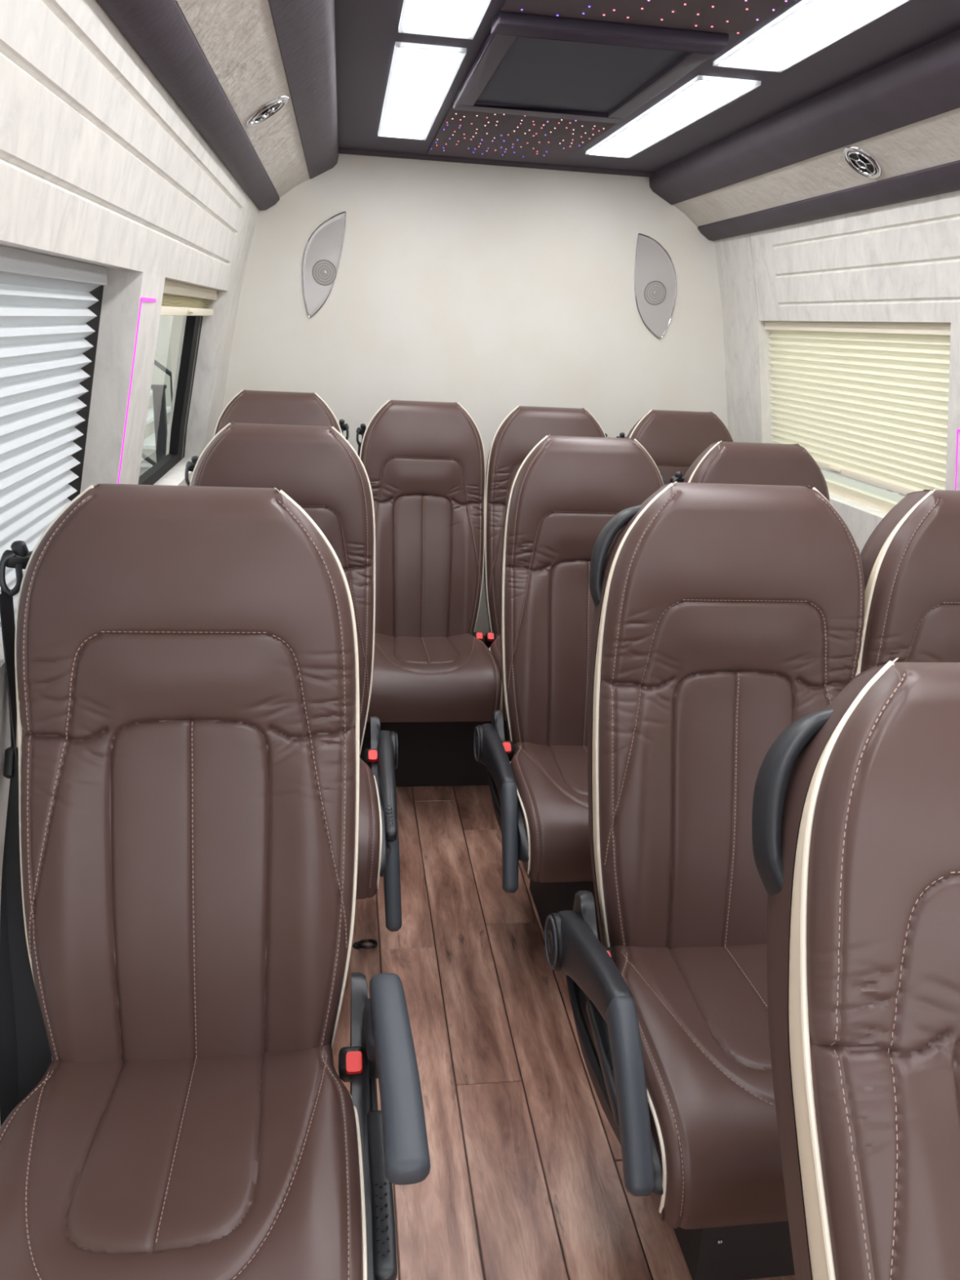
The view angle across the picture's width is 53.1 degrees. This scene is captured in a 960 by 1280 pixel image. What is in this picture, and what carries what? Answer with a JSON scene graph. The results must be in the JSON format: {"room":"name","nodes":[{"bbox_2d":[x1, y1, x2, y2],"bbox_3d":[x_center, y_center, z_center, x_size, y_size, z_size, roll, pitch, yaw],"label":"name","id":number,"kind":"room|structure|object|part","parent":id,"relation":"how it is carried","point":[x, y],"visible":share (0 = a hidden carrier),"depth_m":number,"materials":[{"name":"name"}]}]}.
{"room":"vehicle interior","nodes":[
{"label":"vehicle interior","id":0,"kind":"room"},
{"bbox_2d":[0,0,248,1127],"bbox_3d":[-0.627,0.072,1.338,0.319,1.745,3.736,0,18,-8],"label":"wall","id":1,"kind":"structure","parent":0,"point":[100,166],"depth_m":1.35,"materials":[{"name":"plastic"}]},
{"bbox_2d":[0,244,107,638],"bbox_3d":[-0.573,-0.120,0.934,0.113,0.527,1.465,0,18,-8],"label":"window blind","id":2,"kind":"object","parent":1,"relation":"attached to","point":[45,300],"visible":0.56,"depth_m":1.36,"materials":[{"name":"white fabric"}]},
{"bbox_3d":[-0.518,-0.356,0.863,0.028,0.028,1.465,0,18,-8],"label":"head rail","id":3,"kind":"part","parent":2,"relation":"part of","materials":[{"name":"white plastic"}]},
{"bbox_2d":[66,284,103,501],"bbox_3d":[-0.617,-0.150,0.986,0.122,0.547,1.652,0,18,-8],"label":"window","id":4,"kind":"structure","parent":1,"relation":"in","point":[97,293],"depth_m":1.70,"materials":[{"name":"black"}]},
{"bbox_2d":[117,297,155,484],"bbox_3d":[-0.659,-0.412,1.828,0.081,0.455,0.138,0,18,-8],"label":"led strip","id":5,"kind":"object","parent":1,"relation":"attached to","point":[151,300],"visible":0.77,"depth_m":1.75,"materials":[{"name":"purple"}]},
{"bbox_2d":[137,315,203,484],"bbox_3d":[-0.830,-0.650,2.471,0.122,0.547,1.145,0,18,-8],"label":"window","id":6,"kind":"structure","parent":1,"relation":"in","point":[160,468],"depth_m":2.86,"materials":[{"name":"black plastic"}]},
{"bbox_2d":[160,280,217,315],"bbox_3d":[-0.744,-0.854,2.412,0.035,0.074,1.070,0,18,-8],"label":"window blind","id":7,"kind":"object","parent":1,"relation":"attached to","point":[179,299],"visible":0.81,"depth_m":2.40,"materials":[{"name":"beige fabric"}]},
{"bbox_3d":[-0.751,-0.828,2.419,0.022,0.020,1.070,0,18,-8],"label":"rail","id":8,"kind":"part","parent":7,"relation":"part of","materials":[{"name":"beige plastic"}]},
{"bbox_3d":[-0.739,-0.876,2.405,0.028,0.028,1.070,0,18,-8],"label":"head rail","id":9,"kind":"part","parent":7,"relation":"part of","materials":[{"name":"beige plastic"}]},
{"bbox_2d":[182,315,201,459],"bbox_3d":[-0.879,-0.807,2.941,0.091,0.507,0.003,0,18,-8],"label":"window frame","id":10,"kind":"structure","parent":1,"relation":"in","point":[201,316],"depth_m":2.94,"materials":[{"name":"grey plastic"}]},
{"bbox_2d":[168,153,728,635],"bbox_3d":[0.010,-0.744,3.558,2.200,2.070,0.050,0,18,-8],"label":"wall","id":11,"kind":"structure","parent":0,"point":[491,291],"depth_m":3.37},
{"bbox_2d":[165,196,258,457],"bbox_3d":[-0.896,-0.603,3.257,0.331,1.800,0.360,0,18,-8],"label":"trim","id":12,"kind":"structure","parent":11,"relation":"attached to","point":[217,331],"depth_m":3.02,"materials":[{"name":"whitewashed wood"}]},
{"bbox_2d":[302,211,346,317],"bbox_3d":[-0.530,-1.276,3.266,0.147,0.345,0.016,0,18,-8],"label":"wall speaker","id":13,"kind":"object","parent":11,"relation":"attached to","point":[323,249],"visible":1,"depth_m":3.26,"materials":[{"name":"grey plastic"}]},
{"bbox_2d":[311,259,337,285],"bbox_3d":[-0.530,-1.252,3.272,0.083,0.083,0.004,0,18,-8],"label":"grille","id":14,"kind":"object","parent":13,"relation":"attached to","point":[324,272],"depth_m":3.27,"materials":[{"name":"grey plastic"}]},
{"bbox_2d":[337,146,653,177],"bbox_3d":[0.063,-1.603,3.225,1.068,0.015,0.044,0,18,-8],"label":"trim","id":15,"kind":"structure","parent":11,"relation":"attached to","point":[340,150],"depth_m":3.21,"materials":[{"name":"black plastic"}]},
{"bbox_2d":[634,233,676,338],"bbox_3d":[0.627,-1.262,3.437,0.163,0.349,0.016,0,18,-8],"label":"wall speaker","id":16,"kind":"object","parent":11,"relation":"attached to","point":[655,274],"visible":1,"depth_m":3.43,"materials":[{"name":"grey plastic"}]},
{"bbox_2d":[644,280,666,305],"bbox_3d":[0.628,-1.244,3.440,0.083,0.083,0.004,0,18,-8],"label":"grille","id":17,"kind":"object","parent":16,"relation":"attached to","point":[655,291],"depth_m":3.44,"materials":[{"name":"grey plastic"}]},
{"bbox_2d":[714,233,774,443],"bbox_3d":[0.960,-0.601,3.548,0.331,1.800,0.315,0,18,-8],"label":"trim","id":18,"kind":"structure","parent":11,"relation":"attached to","point":[746,346],"depth_m":3.35,"materials":[{"name":"plastic"}]},
{"bbox_2d":[332,785,795,1279],"bbox_3d":[0.256,0.910,1.807,2.200,0.050,4.450,0,18,-8],"label":"floor","id":19,"kind":"structure","parent":0,"point":[525,1180],"depth_m":1.86,"materials":[{"name":"brown wood"}]},
{"bbox_2d":[0,483,430,1279],"bbox_3d":[-0.353,0.441,1.163,0.552,1.177,0.664,0,18,-8],"label":"passenger seat","id":20,"kind":"object","parent":19,"relation":"on","point":[179,887],"visible":1,"depth_m":1.21,"materials":[{"name":"leather"}]},
{"bbox_2d":[0,1044,363,1279],"bbox_3d":[-0.361,0.648,1.140,0.435,0.159,0.492,0,18,-8],"label":"seat cushion","id":21,"kind":"object","parent":20,"relation":"on","point":[118,1162],"depth_m":1.09,"materials":[{"name":"leather"}]},
{"bbox_3d":[-0.375,0.207,1.252,0.426,0.783,0.222,0,18,-8],"label":"backrest","id":22,"kind":"part","parent":20,"relation":"part of","materials":[{"name":"leather"}]},
{"bbox_3d":[-0.138,0.539,1.296,0.040,0.156,0.176,0,18,-8],"label":"armrest","id":23,"kind":"part","parent":20,"relation":"part of","materials":[{"name":"grey plastic"}]},
{"bbox_3d":[-0.116,0.648,1.127,0.027,0.053,0.206,0,18,-9],"label":"recliner lever","id":24,"kind":"part","parent":20,"relation":"part of","materials":[{"name":"grey plastic"}]},
{"bbox_2d":[213,389,348,440],"bbox_3d":[-0.598,-0.279,2.824,0.421,0.850,0.667,0,18,-8],"label":"passenger seat","id":25,"kind":"object","parent":19,"relation":"on","point":[247,406],"visible":0.15,"depth_m":2.89,"materials":[{"name":"leather"}]},
{"bbox_2d":[184,422,401,931],"bbox_3d":[-0.408,0.151,2.069,0.479,1.161,0.667,0,18,-8],"label":"passenger seat","id":26,"kind":"object","parent":19,"relation":"on","point":[317,467],"visible":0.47,"depth_m":2.09,"materials":[{"name":"leather"}]},
{"bbox_3d":[-0.445,-0.082,2.156,0.410,0.770,0.222,0,18,-8],"label":"backrest","id":27,"kind":"part","parent":26,"relation":"part of","materials":[{"name":"leather"}]},
{"bbox_2d":[355,754,380,899],"bbox_3d":[-0.430,0.354,2.042,0.420,0.156,0.492,0,18,-8],"label":"seat cushion","id":28,"kind":"object","parent":26,"relation":"on","point":[368,875],"depth_m":1.87,"materials":[{"name":"leather"}]},
{"bbox_3d":[-0.209,0.309,2.138,0.045,0.104,0.352,0,18,-8],"label":"armrest","id":29,"kind":"part","parent":26,"relation":"part of","materials":[{"name":"grey plastic"}]},
{"bbox_3d":[-0.194,0.354,2.029,0.026,0.052,0.206,0,18,-9],"label":"recliner lever","id":30,"kind":"part","parent":26,"relation":"part of","materials":[{"name":"grey plastic"}]},
{"bbox_2d":[352,938,377,949],"bbox_3d":[-0.267,0.708,2.236,0.058,0.018,0.047,0,18,-8],"label":"ring","id":31,"kind":"object","parent":19,"relation":"on","point":[358,944],"visible":1,"depth_m":2.23,"materials":[{"name":"black plastic"}]},
{"bbox_2d":[355,399,502,722],"bbox_3d":[-0.163,-0.270,2.889,0.414,0.842,0.667,0,18,-8],"label":"passenger seat","id":32,"kind":"object","parent":19,"relation":"on","point":[424,463],"visible":0.84,"depth_m":2.98,"materials":[{"name":"leather"}]},
{"bbox_3d":[-0.183,-0.352,3.029,0.397,0.767,0.222,0,18,-8],"label":"backrest","id":33,"kind":"part","parent":32,"relation":"part of","materials":[{"name":"leather"}]},
{"bbox_2d":[366,632,501,722],"bbox_3d":[-0.168,0.083,2.915,0.406,0.155,0.492,0,18,-8],"label":"seat cushion","id":34,"kind":"object","parent":32,"relation":"on","point":[418,677],"depth_m":2.71,"materials":[{"name":"leather"}]},
{"bbox_2d":[360,635,508,786],"bbox_3d":[0.046,0.222,3.282,1.850,0.313,0.588,0,18,-8],"label":"plinth","id":35,"kind":"object","parent":19,"relation":"on","point":[431,753],"visible":0.03,"depth_m":2.99,"materials":[{"name":"black carpet"}]},
{"bbox_2d":[484,405,608,720],"bbox_3d":[0.240,-0.267,2.948,0.421,0.840,0.667,0,18,-8],"label":"passenger seat","id":36,"kind":"object","parent":19,"relation":"on","point":[523,428],"visible":0.3,"depth_m":3.02,"materials":[{"name":"leather"}]},
{"bbox_2d":[489,634,506,720],"bbox_3d":[0.235,0.085,2.974,0.413,0.155,0.492,0,18,-8],"label":"seat cushion","id":37,"kind":"object","parent":36,"relation":"on","point":[495,639],"depth_m":2.90,"materials":[{"name":"leather"}]},
{"bbox_3d":[0.220,-0.348,3.088,0.404,0.766,0.222,0,18,-8],"label":"backrest","id":38,"kind":"part","parent":36,"relation":"part of","materials":[{"name":"leather"}]},
{"bbox_2d":[473,434,666,942],"bbox_3d":[0.247,0.144,2.204,0.470,1.154,0.666,0,18,-8],"label":"passenger seat","id":39,"kind":"object","parent":19,"relation":"on","point":[562,495],"visible":0.59,"depth_m":2.24,"materials":[{"name":"leather"}]},
{"bbox_3d":[0.038,0.293,2.212,0.043,0.112,0.353,0,18,-8],"label":"armrest","id":40,"kind":"part","parent":39,"relation":"part of","materials":[{"name":"grey plastic"}]},
{"bbox_2d":[510,742,593,882],"bbox_3d":[0.267,0.347,2.183,0.402,0.155,0.492,0,18,-8],"label":"seat cushion","id":41,"kind":"object","parent":39,"relation":"on","point":[549,780],"depth_m":1.98,"materials":[{"name":"leather"}]},
{"bbox_3d":[0.253,-0.086,2.297,0.393,0.766,0.222,0,18,-8],"label":"backrest","id":42,"kind":"part","parent":39,"relation":"part of","materials":[{"name":"leather"}]},
{"bbox_2d":[616,408,733,483],"bbox_3d":[0.666,-0.268,3.009,0.408,0.843,0.667,0,18,-8],"label":"passenger seat","id":43,"kind":"object","parent":19,"relation":"on","point":[673,440],"visible":0.14,"depth_m":3.08,"materials":[{"name":"leather"}]},
{"bbox_2d":[544,481,864,1279],"bbox_3d":[0.407,0.388,1.456,0.544,1.174,0.670,0,18,-8],"label":"passenger seat","id":44,"kind":"object","parent":19,"relation":"on","point":[726,616],"visible":0.75,"depth_m":1.49,"materials":[{"name":"leather"}]},
{"bbox_3d":[0.166,0.507,1.457,0.048,0.171,0.344,0,18,-8],"label":"armrest","id":45,"kind":"part","parent":44,"relation":"part of","materials":[{"name":"grey plastic"}]},
{"bbox_3d":[0.181,0.591,1.353,0.027,0.052,0.206,1,18,-7],"label":"recliner lever","id":46,"kind":"part","parent":44,"relation":"part of","materials":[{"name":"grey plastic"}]},
{"bbox_3d":[0.224,-0.134,1.556,0.087,0.172,0.070,0,18,-8],"label":"grab handle","id":47,"kind":"part","parent":44,"relation":"part of","materials":[{"name":"grey plastic"}]},
{"bbox_2d":[602,937,788,1229],"bbox_3d":[0.418,0.594,1.435,0.444,0.158,0.492,0,18,-8],"label":"seat cushion","id":48,"kind":"object","parent":44,"relation":"on","point":[702,1006],"depth_m":1.26,"materials":[{"name":"leather"}]},
{"bbox_3d":[0.403,0.154,1.548,0.434,0.779,0.222,0,18,-8],"label":"backrest","id":49,"kind":"part","parent":44,"relation":"part of","materials":[{"name":"leather"}]},
{"bbox_2d":[669,440,830,502],"bbox_3d":[0.678,0.146,2.266,0.403,1.154,0.667,0,18,-8],"label":"passenger seat","id":50,"kind":"object","parent":19,"relation":"on","point":[722,462],"visible":0.14,"depth_m":2.29,"materials":[{"name":"leather"}]},
{"bbox_2d":[751,657,959,1279],"bbox_3d":[0.508,0.664,0.711,0.576,1.128,0.870,0,18,-8],"label":"passenger seat","id":51,"kind":"object","parent":19,"relation":"on","point":[855,811],"visible":1,"depth_m":0.78,"materials":[{"name":"leather"}]},
{"bbox_3d":[0.297,0.150,0.887,0.085,0.176,0.071,0,1,-8],"label":"grab handle","id":52,"kind":"part","parent":51,"relation":"part of","materials":[{"name":"black plastic"}]},
{"bbox_2d":[857,488,959,674],"bbox_3d":[0.841,0.390,1.520,0.431,1.174,0.666,0,18,-8],"label":"passenger seat","id":53,"kind":"object","parent":19,"relation":"on","point":[910,561],"visible":0.29,"depth_m":1.54,"materials":[{"name":"leather"}]},
{"bbox_2d":[334,0,959,171],"bbox_3d":[0.337,-0.987,1.313,1.200,0.040,4.100,0,18,-8],"label":"ceiling","id":54,"kind":"structure","parent":0,"point":[366,31],"depth_m":2.02,"materials":[{"name":"grey plastic"}]},
{"bbox_2d":[377,41,466,140],"bbox_3d":[-0.165,-1.343,2.391,0.142,0.008,1.015,0,18,-8],"label":"recessed light","id":55,"kind":"object","parent":54,"relation":"in","point":[421,77],"visible":1,"depth_m":2.23,"materials":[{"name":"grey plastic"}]},
{"bbox_2d":[398,0,491,39],"bbox_3d":[-0.016,-0.992,1.348,0.142,0.008,1.013,0,18,-8],"label":"recessed light","id":56,"kind":"object","parent":54,"relation":"in","point":[456,19],"visible":1,"depth_m":1.72,"materials":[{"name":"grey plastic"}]},
{"bbox_2d":[426,102,617,164],"bbox_3d":[0.097,-1.464,2.801,0.442,0.007,0.780,0,18,-8],"label":"panel","id":57,"kind":"object","parent":54,"relation":"attached to","point":[461,133],"visible":0.94,"depth_m":2.77,"materials":[{"name":"grey plastic"}]},
{"bbox_2d":[453,11,728,123],"bbox_3d":[0.193,-1.212,2.069,0.432,0.020,0.750,0,18,-8],"label":"ceiling hatch","id":58,"kind":"object","parent":54,"relation":"attached to","point":[526,64],"visible":1,"depth_m":1.96,"materials":[{"name":"grey plastic"}]},
{"bbox_3d":[0.193,-1.216,2.067,0.336,0.010,0.624,0,18,-8],"label":"inset panel","id":59,"kind":"part","parent":58,"relation":"part of","materials":[{"name":"grey plastic"}]},
{"bbox_2d":[501,0,791,35],"bbox_3d":[0.323,-0.934,1.225,0.442,0.007,1.005,0,18,-8],"label":"panel","id":60,"kind":"object","parent":54,"relation":"attached to","point":[726,16],"visible":1,"depth_m":1.63,"materials":[{"name":"grey plastic"}]},
{"bbox_2d":[585,75,760,158],"bbox_3d":[0.464,-1.351,2.516,0.140,0.008,1.005,0,18,-8],"label":"recessed light","id":61,"kind":"object","parent":54,"relation":"in","point":[702,95],"visible":1,"depth_m":2.37,"materials":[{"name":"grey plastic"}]},
{"bbox_2d":[712,0,909,72],"bbox_3d":[0.608,-0.996,1.460,0.144,0.008,1.018,0,18,-8],"label":"recessed light","id":62,"kind":"object","parent":54,"relation":"in","point":[808,27],"visible":1,"depth_m":1.69,"materials":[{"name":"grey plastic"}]},
{"bbox_2d":[750,190,959,555],"bbox_3d":[1.241,0.074,1.630,0.319,1.745,3.781,0,18,-8],"label":"wall","id":63,"kind":"structure","parent":0,"point":[900,262],"depth_m":2.47,"materials":[{"name":"plastic"}]},
{"bbox_2d":[764,320,951,495],"bbox_3d":[1.066,-0.694,2.786,0.101,0.432,1.075,0,18,-8],"label":"window blind","id":64,"kind":"object","parent":63,"relation":"attached to","point":[868,402],"visible":0.8,"depth_m":2.68,"materials":[{"name":"beige fabric"}]},
{"bbox_3d":[1.040,-0.885,2.718,0.028,0.028,1.075,0,18,-8],"label":"head rail","id":65,"kind":"part","parent":64,"relation":"part of","materials":[{"name":"beige plastic"}]},
{"bbox_3d":[1.095,-0.498,2.856,0.022,0.020,1.075,0,18,-8],"label":"rail","id":66,"kind":"part","parent":64,"relation":"part of","materials":[{"name":"beige plastic"}]},
{"bbox_2d":[824,478,897,512],"bbox_3d":[1.116,-0.658,2.806,0.122,0.547,1.125,0,18,-8],"label":"window","id":67,"kind":"structure","parent":63,"relation":"in","point":[877,502],"depth_m":2.86,"materials":[{"name":"beige"}]},
{"bbox_2d":[955,429,959,490],"bbox_3d":[1.135,-0.372,2.236,0.042,0.223,0.089,0,18,-8],"label":"led strip","id":68,"kind":"object","parent":63,"relation":"attached to","point":[957,430],"visible":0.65,"depth_m":2.26,"materials":[{"name":"purple"}]},
{"label":"outside","id":69,"kind":"structure","parent":0,"visible":0},
{"bbox_2d":[819,467,906,502],"bbox_3d":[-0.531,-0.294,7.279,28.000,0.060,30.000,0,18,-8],"label":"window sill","id":70,"kind":"structure","parent":69,"point":[895,496],"depth_m":14.14,"materials":[{"name":"white plastic"}]},
{"bbox_2d":[138,390,171,476],"bbox_3d":[-3.093,-1.693,8.863,2.170,1.350,1.890,0,18,-8],"label":"staircase","id":71,"kind":"structure","parent":70,"relation":"on","point":[148,446],"depth_m":8.35,"materials":[{"name":"white stone"}]},
{"bbox_2d":[142,359,173,465],"bbox_3d":[-2.536,-1.761,7.562,1.920,2.260,0.034,0,18,-8],"label":"stair railing","id":72,"kind":"object","parent":70,"relation":"on","point":[157,363],"visible":0.06,"depth_m":7.48,"materials":[{"name":"black metal"}]},
{"bbox_3d":[-2.556,-1.372,7.691,1.920,1.440,0.034,0,18,-8],"label":"rail","id":73,"kind":"part","parent":72,"relation":"part of","materials":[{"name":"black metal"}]},
{"bbox_3d":[-2.515,-2.150,7.434,1.920,1.440,0.034,0,18,-8],"label":"handrail","id":74,"kind":"part","parent":72,"relation":"part of","materials":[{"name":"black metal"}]},
{"bbox_2d":[151,384,167,462],"bbox_3d":[-2.493,-1.273,7.562,0.100,1.425,0.100,0,18,-8],"label":"bollard","id":75,"kind":"object","parent":70,"relation":"on","point":[158,390],"visible":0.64,"depth_m":7.39,"materials":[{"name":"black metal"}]},
{"bbox_2d":[150,315,171,406],"bbox_3d":[-2.696,-4.915,11.908,15.000,5.600,0.200,0,18,-8],"label":"wall","id":76,"kind":"structure","parent":70,"relation":"on","point":[162,353],"depth_m":12.07,"materials":[{"name":"paint"}]},
{"bbox_3d":[-0.385,-0.912,1.235,0.410,0.220,4.100,0,18,-8],"label":"wall","id":77,"kind":"structure","parent":0,"visible":0},
{"bbox_2d":[97,0,337,210],"bbox_3d":[-0.328,-0.884,1.252,0.266,0.218,4.099,0,18,-8],"label":"duct","id":78,"kind":"object","parent":77,"relation":"attached to","point":[220,61],"visible":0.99,"depth_m":1.67,"materials":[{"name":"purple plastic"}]},
{"bbox_3d":[-0.353,-0.871,1.253,0.138,0.105,4.099,0,18,-8],"label":"panel","id":79,"kind":"part","parent":78,"relation":"part of","materials":[{"name":"beige fabric"}]},
{"bbox_2d":[245,95,288,126],"bbox_3d":[-0.443,-1.102,1.999,0.089,0.063,0.106,0,18,-8],"label":"air vent","id":80,"kind":"object","parent":78,"relation":"attached to","point":[268,109],"visible":0.98,"depth_m":1.99,"materials":[{"name":"silver metal"}]},
{"bbox_3d":[-0.257,-0.934,1.246,0.127,0.112,4.099,0,18,-8],"label":"trim","id":81,"kind":"part","parent":78,"relation":"part of","materials":[{"name":"purple plastic"}]},
{"bbox_3d":[1.050,-0.905,1.443,0.410,0.220,4.100,0,18,-8],"label":"wall","id":82,"kind":"structure","parent":0,"visible":0},
{"bbox_2d":[648,29,959,240],"bbox_3d":[0.991,-0.878,1.443,0.266,0.218,4.099,0,18,-8],"label":"duct","id":83,"kind":"object","parent":82,"relation":"attached to","point":[788,167],"visible":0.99,"depth_m":2.27,"materials":[{"name":"purple plastic"}]},
{"bbox_3d":[1.015,-0.865,1.451,0.138,0.105,4.099,0,18,-8],"label":"panel","id":84,"kind":"part","parent":83,"relation":"part of","materials":[{"name":"beige fabric"}]},
{"bbox_3d":[1.081,-0.802,1.482,0.075,0.059,4.099,0,18,-8],"label":"trim","id":85,"kind":"part","parent":83,"relation":"part of","materials":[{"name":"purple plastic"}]},
{"bbox_2d":[842,146,881,178],"bbox_3d":[0.886,-1.107,2.225,0.089,0.063,0.106,0,18,-8],"label":"air vent","id":86,"kind":"object","parent":83,"relation":"attached to","point":[861,162],"visible":1,"depth_m":2.22,"materials":[{"name":"silver metal"}]}
]}

